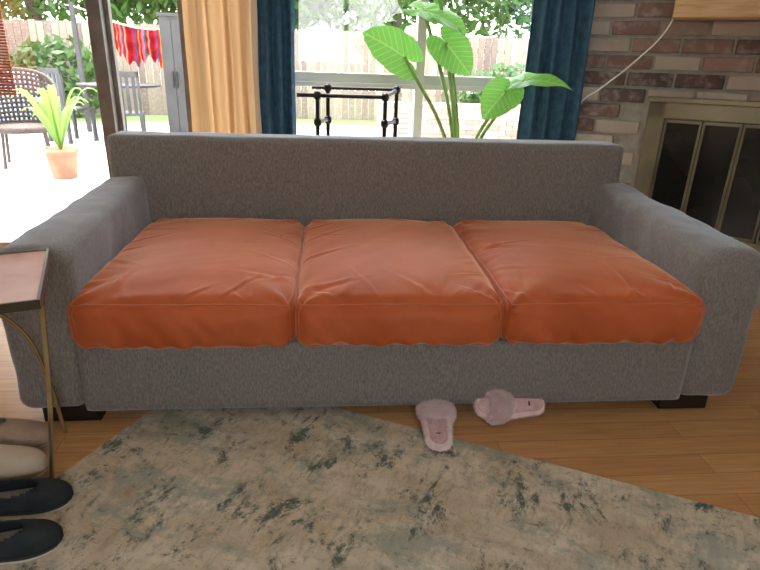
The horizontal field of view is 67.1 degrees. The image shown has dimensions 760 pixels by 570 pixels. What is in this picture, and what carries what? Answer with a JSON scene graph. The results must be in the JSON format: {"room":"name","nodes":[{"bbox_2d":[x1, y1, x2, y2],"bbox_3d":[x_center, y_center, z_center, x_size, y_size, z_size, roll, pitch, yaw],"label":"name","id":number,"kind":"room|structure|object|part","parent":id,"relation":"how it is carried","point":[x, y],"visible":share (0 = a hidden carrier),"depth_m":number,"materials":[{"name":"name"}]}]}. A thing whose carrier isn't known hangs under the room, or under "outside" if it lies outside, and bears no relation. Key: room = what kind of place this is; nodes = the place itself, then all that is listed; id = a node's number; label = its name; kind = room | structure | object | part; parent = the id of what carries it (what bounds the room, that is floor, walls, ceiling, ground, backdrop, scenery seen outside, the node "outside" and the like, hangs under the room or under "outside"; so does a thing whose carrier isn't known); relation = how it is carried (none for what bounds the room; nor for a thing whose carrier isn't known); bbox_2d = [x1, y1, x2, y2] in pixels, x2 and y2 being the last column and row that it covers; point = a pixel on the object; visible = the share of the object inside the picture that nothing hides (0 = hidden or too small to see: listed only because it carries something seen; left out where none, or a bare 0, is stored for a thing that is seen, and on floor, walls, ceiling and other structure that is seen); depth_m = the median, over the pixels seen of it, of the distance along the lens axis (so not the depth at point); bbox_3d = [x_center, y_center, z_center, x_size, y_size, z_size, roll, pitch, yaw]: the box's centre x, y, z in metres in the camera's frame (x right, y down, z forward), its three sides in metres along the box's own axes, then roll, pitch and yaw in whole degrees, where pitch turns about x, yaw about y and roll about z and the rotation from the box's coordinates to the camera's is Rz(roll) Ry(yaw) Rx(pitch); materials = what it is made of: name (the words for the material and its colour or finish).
{"room":"living room","nodes":[
{"label":"living room","id":0,"kind":"room"},
{"bbox_2d":[0,5,16,94],"bbox_3d":[-2.097,-1.553,2.682,0.550,1.250,0.050,0,21,-5],"label":"bamboo blind","id":1,"kind":"object","parent":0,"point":[5,62],"visible":1,"depth_m":2.87,"materials":[{"name":"brown wood"}]},
{"bbox_2d":[0,124,378,237],"bbox_3d":[-2.388,-1.420,6.771,28.000,0.100,7.150,0,21,-5],"label":"ground","id":2,"kind":"structure","parent":0,"point":[30,195],"depth_m":5.65,"materials":[{"name":"concrete"}]},
{"bbox_2d":[0,67,58,168],"bbox_3d":[-3.788,-1.771,6.068,0.757,0.982,0.730,-9,24,-26],"label":"wicker chair","id":3,"kind":"object","parent":2,"relation":"on","point":[20,126],"visible":0.58,"depth_m":6.21,"materials":[{"name":"wicker"}]},
{"bbox_3d":[-3.882,-1.389,5.918,0.032,0.373,0.072,9,22,17],"label":"leg","id":4,"kind":"part","parent":3,"relation":"part of","materials":[{"name":"wicker"}]},
{"bbox_3d":[-4.057,-1.522,6.243,0.072,0.373,0.032,8,22,16],"label":"leg","id":5,"kind":"part","parent":3,"relation":"part of","materials":[{"name":"wicker"}]},
{"bbox_3d":[-3.784,-1.679,6.090,0.700,0.070,0.700,-9,24,-26],"label":"seat","id":6,"kind":"part","parent":3,"relation":"part of","materials":[{"name":"wicker"}]},
{"bbox_3d":[-3.523,-1.445,6.091,0.072,0.373,0.032,8,22,15],"label":"leg","id":7,"kind":"part","parent":3,"relation":"part of","materials":[{"name":"wicker"}]},
{"bbox_2d":[0,70,62,120],"bbox_3d":[-6.517,-3.006,9.210,2.200,0.954,1.600,0,21,-5],"label":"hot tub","id":8,"kind":"object","parent":2,"relation":"on","point":[36,70],"visible":0.06,"depth_m":8.64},
{"bbox_2d":[2,84,96,179],"bbox_3d":[-3.090,-1.470,5.489,0.791,0.880,0.766,0,21,-5],"label":"potted palm","id":9,"kind":"object","parent":2,"relation":"on","point":[62,160],"visible":0.98,"depth_m":5.44,"materials":[{"name":"plant"}]},
{"bbox_2d":[42,145,79,179],"bbox_3d":[-3.087,-1.191,5.588,0.323,0.289,0.323,0,21,-5],"label":"pot","id":10,"kind":"object","parent":9,"relation":"attached to","point":[62,160],"depth_m":5.51,"materials":[{"name":"ceramic"}]},
{"bbox_2d":[36,67,98,143],"bbox_3d":[-4.235,-2.444,7.798,0.440,0.950,0.440,12,23,24],"label":"patio chair","id":11,"kind":"object","parent":2,"relation":"on","point":[49,71],"visible":0.44,"depth_m":7.65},
{"bbox_2d":[68,1,162,131],"bbox_3d":[-3.414,-3.254,8.737,2.260,1.830,0.140,0,21,-5],"label":"hammock","id":12,"kind":"object","parent":2,"relation":"on","point":[135,43],"visible":0.38,"depth_m":8.57,"materials":[{"name":"fabric"}]},
{"bbox_2d":[75,82,160,130],"bbox_3d":[-3.727,-2.515,8.300,1.120,0.750,1.120,0,21,-5],"label":"patio table","id":13,"kind":"object","parent":2,"relation":"on","point":[83,84],"visible":0.26,"depth_m":8.00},
{"bbox_2d":[119,71,145,130],"bbox_3d":[-3.298,-2.263,7.412,0.440,0.950,0.440,-5,22,-18],"label":"patio chair","id":14,"kind":"object","parent":2,"relation":"on","point":[125,74],"visible":0.43,"depth_m":7.20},
{"bbox_2d":[156,12,187,131],"bbox_3d":[-2.757,-2.809,7.884,0.340,1.660,0.455,0,21,-5],"label":"storage cabinet","id":15,"kind":"object","parent":2,"relation":"on","point":[168,22],"visible":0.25,"depth_m":7.65,"materials":[{"name":"grey wood"}]},
{"bbox_2d":[377,101,412,136],"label":"brick planter","id":16,"kind":"object","parent":2,"relation":"on","point":[404,108],"depth_m":9.31,"materials":[{"name":"beige brick"}]},
{"bbox_2d":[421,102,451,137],"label":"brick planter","id":17,"kind":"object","parent":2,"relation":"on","point":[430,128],"depth_m":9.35,"materials":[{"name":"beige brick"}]},
{"bbox_2d":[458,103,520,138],"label":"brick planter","id":18,"kind":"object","parent":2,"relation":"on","point":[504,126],"depth_m":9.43,"materials":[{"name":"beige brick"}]},
{"bbox_2d":[250,0,261,133],"bbox_3d":[-0.606,-1.328,3.030,4.100,2.510,0.150,0,21,-5],"label":"wall","id":19,"kind":"structure","parent":0,"point":[254,26],"depth_m":3.01,"materials":[{"name":"paint"}]},
{"bbox_2d":[0,0,119,249],"bbox_3d":[-1.552,-1.190,2.996,1.710,2.100,0.100,0,21,-5],"label":"frame","id":20,"kind":"object","parent":19,"relation":"attached to","point":[94,9],"visible":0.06,"depth_m":2.99,"materials":[{"name":"brown metal"}]},
{"bbox_2d":[103,0,191,131],"bbox_3d":[-1.208,-1.183,3.034,0.421,1.980,0.061,0,21,-4],"label":"stile","id":21,"kind":"object","parent":19,"relation":"attached to","point":[106,3],"visible":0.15,"depth_m":3.02,"materials":[{"name":"brown metal"}]},
{"bbox_2d":[295,0,494,136],"bbox_3d":[0.183,-1.389,3.075,1.560,1.680,0.110,0,21,-5],"label":"frame","id":22,"kind":"object","parent":19,"relation":"attached to","point":[421,29],"visible":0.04,"depth_m":3.13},
{"bbox_2d":[295,81,511,91],"bbox_3d":[0.177,-1.087,3.147,1.440,0.026,0.025,0,21,-5],"label":"sash lip","id":23,"kind":"object","parent":19,"relation":"attached to","point":[297,83],"visible":0.45,"depth_m":3.12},
{"bbox_3d":[-0.612,-2.229,2.477,3.486,0.060,0.052,0,21,-5],"label":"curtain rod","id":24,"kind":"object","parent":19,"relation":"attached to","visible":0},
{"bbox_2d":[182,0,255,133],"bbox_3d":[-0.809,-1.189,2.878,0.344,2.170,0.066,0,21,-5],"label":"curtain","id":25,"kind":"object","parent":24,"relation":"hanging from","point":[217,33],"visible":0.51,"depth_m":2.91,"materials":[{"name":"fabric"}]},
{"bbox_2d":[257,0,296,134],"bbox_3d":[-0.518,-1.179,2.876,0.191,2.170,0.057,0,21,-5],"label":"curtain","id":26,"kind":"object","parent":24,"relation":"hanging from","point":[275,18],"visible":0.42,"depth_m":2.90,"materials":[{"name":"fabric"}]},
{"bbox_2d":[516,0,595,140],"bbox_3d":[0.928,-1.185,3.016,0.345,2.170,0.054,0,21,-5],"label":"curtain","id":27,"kind":"object","parent":24,"relation":"hanging from","point":[560,30],"visible":0.52,"depth_m":3.02,"materials":[{"name":"fabric"}]},
{"bbox_2d":[70,92,441,130],"bbox_3d":[-2.291,-5.444,17.137,30.000,0.090,15.000,0,21,-5],"label":"lawn","id":28,"kind":"structure","parent":0,"point":[151,120],"depth_m":11.05,"materials":[{"name":"green plant"}]},
{"bbox_2d":[0,0,177,24],"bbox_3d":[-7.811,-6.605,12.063,9.911,5.407,3.041,0,21,-5],"label":"oak tree","id":29,"kind":"object","parent":28,"relation":"on","point":[34,9],"visible":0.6,"depth_m":12.08,"materials":[{"name":"green plant"}]},
{"bbox_2d":[0,18,528,119],"bbox_3d":[-1.276,-4.308,11.788,23.092,1.715,0.080,0,21,-5],"label":"fence","id":30,"kind":"object","parent":28,"relation":"on","point":[333,51],"visible":0.19,"depth_m":11.68,"materials":[{"name":"brown wood"}]},
{"bbox_2d":[10,34,525,117],"bbox_3d":[-2.930,-4.060,10.739,13.316,2.161,1.519,0,21,-5],"label":"shrub","id":31,"kind":"object","parent":28,"relation":"on","point":[60,52],"visible":0.3,"depth_m":10.55,"materials":[{"name":"green plant"}]},
{"bbox_2d":[294,0,532,38],"bbox_3d":[0.561,-6.470,12.891,9.278,5.072,2.647,0,21,-5],"label":"oak tree","id":32,"kind":"object","parent":28,"relation":"on","point":[305,11],"visible":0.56,"depth_m":12.76,"materials":[{"name":"green plant"}]},
{"bbox_2d":[0,309,759,517],"bbox_3d":[0.400,0.695,1.298,5.800,0.060,4.700,0,21,-5],"label":"floor","id":33,"kind":"structure","parent":0,"point":[710,455],"depth_m":1.80,"materials":[{"name":"brown wood"}]},
{"bbox_2d":[0,444,47,480],"bbox_3d":[-1.038,0.468,1.530,0.271,0.105,0.096,-2,22,-9],"label":"loafer","id":34,"kind":"object","parent":33,"relation":"on","point":[16,461],"visible":0.96,"depth_m":1.52,"materials":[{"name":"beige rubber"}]},
{"bbox_2d":[0,417,48,450],"bbox_3d":[-1.088,0.422,1.644,0.271,0.105,0.096,-1,21,-8],"label":"loafer","id":35,"kind":"object","parent":33,"relation":"on","point":[13,431],"visible":0.83,"depth_m":1.63,"materials":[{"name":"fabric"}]},
{"bbox_2d":[297,84,400,136],"bbox_3d":[-0.157,-0.539,3.007,0.530,0.965,0.200,0,21,-5],"label":"console","id":36,"kind":"object","parent":33,"relation":"on","point":[317,95],"visible":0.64,"depth_m":2.85},
{"bbox_3d":[-0.316,-0.493,2.936,0.020,0.909,0.020,0,21,-5],"label":"post","id":37,"kind":"part","parent":36,"relation":"part of","materials":[{"name":"black metal"}]},
{"bbox_3d":[-0.277,-0.558,3.064,0.020,0.939,0.020,0,21,-5],"label":"post","id":38,"kind":"part","parent":36,"relation":"part of","materials":[{"name":"black metal"}]},
{"bbox_3d":[-0.187,-0.916,2.781,0.430,0.020,0.020,0,21,-5],"label":"rail","id":39,"kind":"part","parent":36,"relation":"part of","materials":[{"name":"black metal"}]},
{"bbox_3d":[-0.128,-0.995,2.906,0.430,0.016,0.016,0,21,-5],"label":"rail","id":40,"kind":"part","parent":36,"relation":"part of","materials":[{"name":"black metal"}]},
{"bbox_3d":[0.013,-0.493,2.964,0.020,0.909,0.020,0,21,-5],"label":"post","id":41,"kind":"part","parent":36,"relation":"part of","materials":[{"name":"black metal"}]},
{"bbox_3d":[0.052,-0.825,2.913,0.020,0.020,0.157,10,23,20],"label":"rail","id":42,"kind":"part","parent":36,"relation":"part of","materials":[{"name":"black metal"}]},
{"bbox_3d":[0.071,-0.558,3.095,0.020,0.939,0.020,0,21,-5],"label":"post","id":43,"kind":"part","parent":36,"relation":"part of","materials":[{"name":"black metal"}]},
{"bbox_2d":[0,131,759,420],"bbox_3d":[0.022,-0.103,2.168,2.312,0.772,1.097,0,21,-5],"label":"sofa","id":44,"kind":"object","parent":33,"relation":"on","point":[210,270],"visible":0.99,"depth_m":1.83,"materials":[{"name":"fabric"},{"name":"orange leather"},{"name":"dark wood"}]},
{"bbox_3d":[-0.961,0.384,1.822,0.170,0.055,0.090,0,21,-5],"label":"leg","id":45,"kind":"part","parent":44,"relation":"part of","materials":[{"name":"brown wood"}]},
{"bbox_3d":[-1.019,-0.037,2.077,0.221,0.558,0.949,0,21,-5],"label":"arm","id":46,"kind":"part","parent":44,"relation":"part of","materials":[{"name":"fabric"}]},
{"bbox_2d":[67,218,304,349],"bbox_3d":[-0.602,-0.053,2.037,0.661,0.206,0.915,0,21,-5],"label":"seat cushion","id":47,"kind":"object","parent":44,"relation":"on","point":[165,283],"depth_m":1.69,"materials":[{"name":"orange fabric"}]},
{"bbox_3d":[0.053,0.271,1.819,1.911,0.232,0.063,0,21,-5],"label":"rail","id":48,"kind":"part","parent":44,"relation":"part of","materials":[{"name":"fabric"}]},
{"bbox_2d":[295,218,503,346],"bbox_3d":[0.029,-0.054,2.094,0.655,0.208,0.919,0,21,-5],"label":"seat cushion","id":49,"kind":"object","parent":44,"relation":"on","point":[360,282],"depth_m":1.75,"materials":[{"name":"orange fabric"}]},
{"bbox_2d":[453,220,704,344],"bbox_3d":[0.660,-0.053,2.146,0.660,0.208,0.916,0,21,-5],"label":"seat cushion","id":50,"kind":"object","parent":44,"relation":"on","point":[599,282],"depth_m":1.81,"materials":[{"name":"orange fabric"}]},
{"bbox_3d":[1.061,-0.039,2.259,0.224,0.560,0.947,0,21,-5],"label":"arm","id":51,"kind":"part","parent":44,"relation":"part of","materials":[{"name":"fabric"}]},
{"bbox_3d":[1.031,0.382,1.996,0.170,0.055,0.090,0,21,-5],"label":"leg","id":52,"kind":"part","parent":44,"relation":"part of","materials":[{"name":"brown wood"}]},
{"bbox_2d":[0,407,759,569],"bbox_3d":[0.331,0.882,0.716,2.900,0.008,2.000,10,23,20],"label":"area rug","id":53,"kind":"object","parent":33,"relation":"on","point":[267,488],"visible":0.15,"depth_m":1.47,"materials":[{"name":"beige carpet"}]},
{"bbox_2d":[0,519,63,564],"bbox_3d":[-0.874,0.581,1.299,0.281,0.072,0.096,-3,22,-13],"label":"shoe","id":54,"kind":"object","parent":53,"relation":"on","point":[21,540],"visible":1,"depth_m":1.29,"materials":[{"name":"fabric"}]},
{"bbox_2d":[0,248,67,477],"bbox_3d":[-0.984,0.260,1.371,0.419,0.601,0.452,-8,23,-24],"label":"side table","id":55,"kind":"object","parent":53,"relation":"on","point":[23,274],"visible":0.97,"depth_m":1.35,"materials":[{"name":"pink metal"}]},
{"bbox_3d":[-1.065,0.268,1.552,0.330,0.449,0.034,-13,26,-33],"label":"leg","id":56,"kind":"part","parent":55,"relation":"part of","materials":[{"name":"gold metal"}]},
{"bbox_3d":[-0.822,0.255,1.417,0.090,0.587,0.028,0,21,-5],"label":"leg","id":57,"kind":"part","parent":55,"relation":"part of","materials":[{"name":"gold metal"}]},
{"bbox_2d":[0,478,73,518],"bbox_3d":[-0.919,0.528,1.431,0.281,0.072,0.096,-3,22,-11],"label":"shoe","id":58,"kind":"object","parent":53,"relation":"on","point":[25,497],"visible":0.98,"depth_m":1.42,"materials":[{"name":"fabric"}]},
{"bbox_2d":[414,398,456,451],"bbox_3d":[0.169,0.414,1.780,0.141,0.080,0.257,6,22,9],"label":"slipper","id":59,"kind":"object","parent":53,"relation":"on","point":[436,416],"visible":0.99,"depth_m":1.77,"materials":[{"name":"pink fabric"}]},
{"bbox_2d":[362,0,572,138],"bbox_3d":[0.412,-0.731,2.798,1.026,1.508,0.310,0,21,-5],"label":"plant","id":60,"kind":"object","parent":33,"relation":"on","point":[392,47],"visible":0.75,"depth_m":2.63,"materials":[{"name":"green plant"}]},
{"bbox_3d":[0.261,-0.636,2.826,0.346,0.906,0.036,-1,21,-7],"label":"stem","id":61,"kind":"part","parent":60,"relation":"part of","materials":[{"name":"green plant"}]},
{"bbox_3d":[0.304,-0.736,2.811,0.251,1.104,0.051,6,22,10],"label":"stem","id":62,"kind":"part","parent":60,"relation":"part of","materials":[{"name":"green plant"}]},
{"bbox_3d":[0.337,-0.786,2.806,0.197,1.203,0.072,0,21,-5],"label":"stem","id":63,"kind":"part","parent":60,"relation":"part of","materials":[{"name":"green plant"}]},
{"bbox_3d":[0.342,-0.665,2.820,0.154,0.968,0.024,-10,24,-29],"label":"stem","id":64,"kind":"part","parent":60,"relation":"part of","materials":[{"name":"green plant"}]},
{"bbox_3d":[0.477,-0.575,2.876,0.239,0.770,0.032,2,21,1],"label":"stem","id":65,"kind":"part","parent":60,"relation":"part of","materials":[{"name":"green plant"}]},
{"bbox_3d":[0.522,-0.602,2.886,0.334,0.817,0.050,-4,22,-15],"label":"stem","id":66,"kind":"part","parent":60,"relation":"part of","materials":[{"name":"green plant"}]},
{"bbox_2d":[473,389,545,426],"bbox_3d":[0.420,0.386,1.845,0.248,0.115,0.112,1,21,-3],"label":"slipper","id":67,"kind":"object","parent":33,"relation":"on","point":[498,407],"visible":0.88,"depth_m":1.83,"materials":[{"name":"pink fabric"}]},
{"bbox_2d":[754,288,759,309],"bbox_3d":[1.859,-0.024,2.951,1.530,0.170,0.340,12,24,25],"label":"brick hearth","id":68,"kind":"object","parent":33,"relation":"on","point":[757,304],"visible":0.02,"depth_m":2.80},
{"bbox_2d":[575,0,759,186],"bbox_3d":[2.154,-1.134,2.685,2.250,2.450,0.168,12,24,25],"label":"brick wall","id":69,"kind":"structure","parent":0,"point":[704,59],"depth_m":2.98,"materials":[{"name":"brown brick"}]},
{"bbox_2d":[581,18,672,103],"bbox_3d":[1.275,-0.802,3.176,0.442,1.381,0.009,12,24,25],"label":"cable","id":70,"kind":"object","parent":69,"relation":"attached to","point":[665,31],"visible":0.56,"depth_m":3.02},
{"bbox_2d":[634,96,759,252],"bbox_3d":[2.001,-0.542,2.942,1.274,0.752,0.225,12,24,25],"label":"fireplace insert","id":71,"kind":"object","parent":69,"relation":"attached to","point":[699,158],"visible":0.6,"depth_m":3.00,"materials":[{"name":"gold metal"}]},
{"bbox_3d":[1.973,-0.496,2.904,1.056,0.568,0.006,12,24,25],"label":"door glass","id":72,"kind":"part","parent":71,"relation":"part of","materials":[{"name":"black glass"}]},
{"bbox_2d":[672,0,759,19],"bbox_3d":[2.235,-1.185,2.416,1.800,0.115,0.170,12,24,25],"label":"mantel shelf","id":73,"kind":"object","parent":69,"relation":"attached to","point":[683,9],"visible":1,"depth_m":2.66,"materials":[{"name":"brown wood"}]}
]}

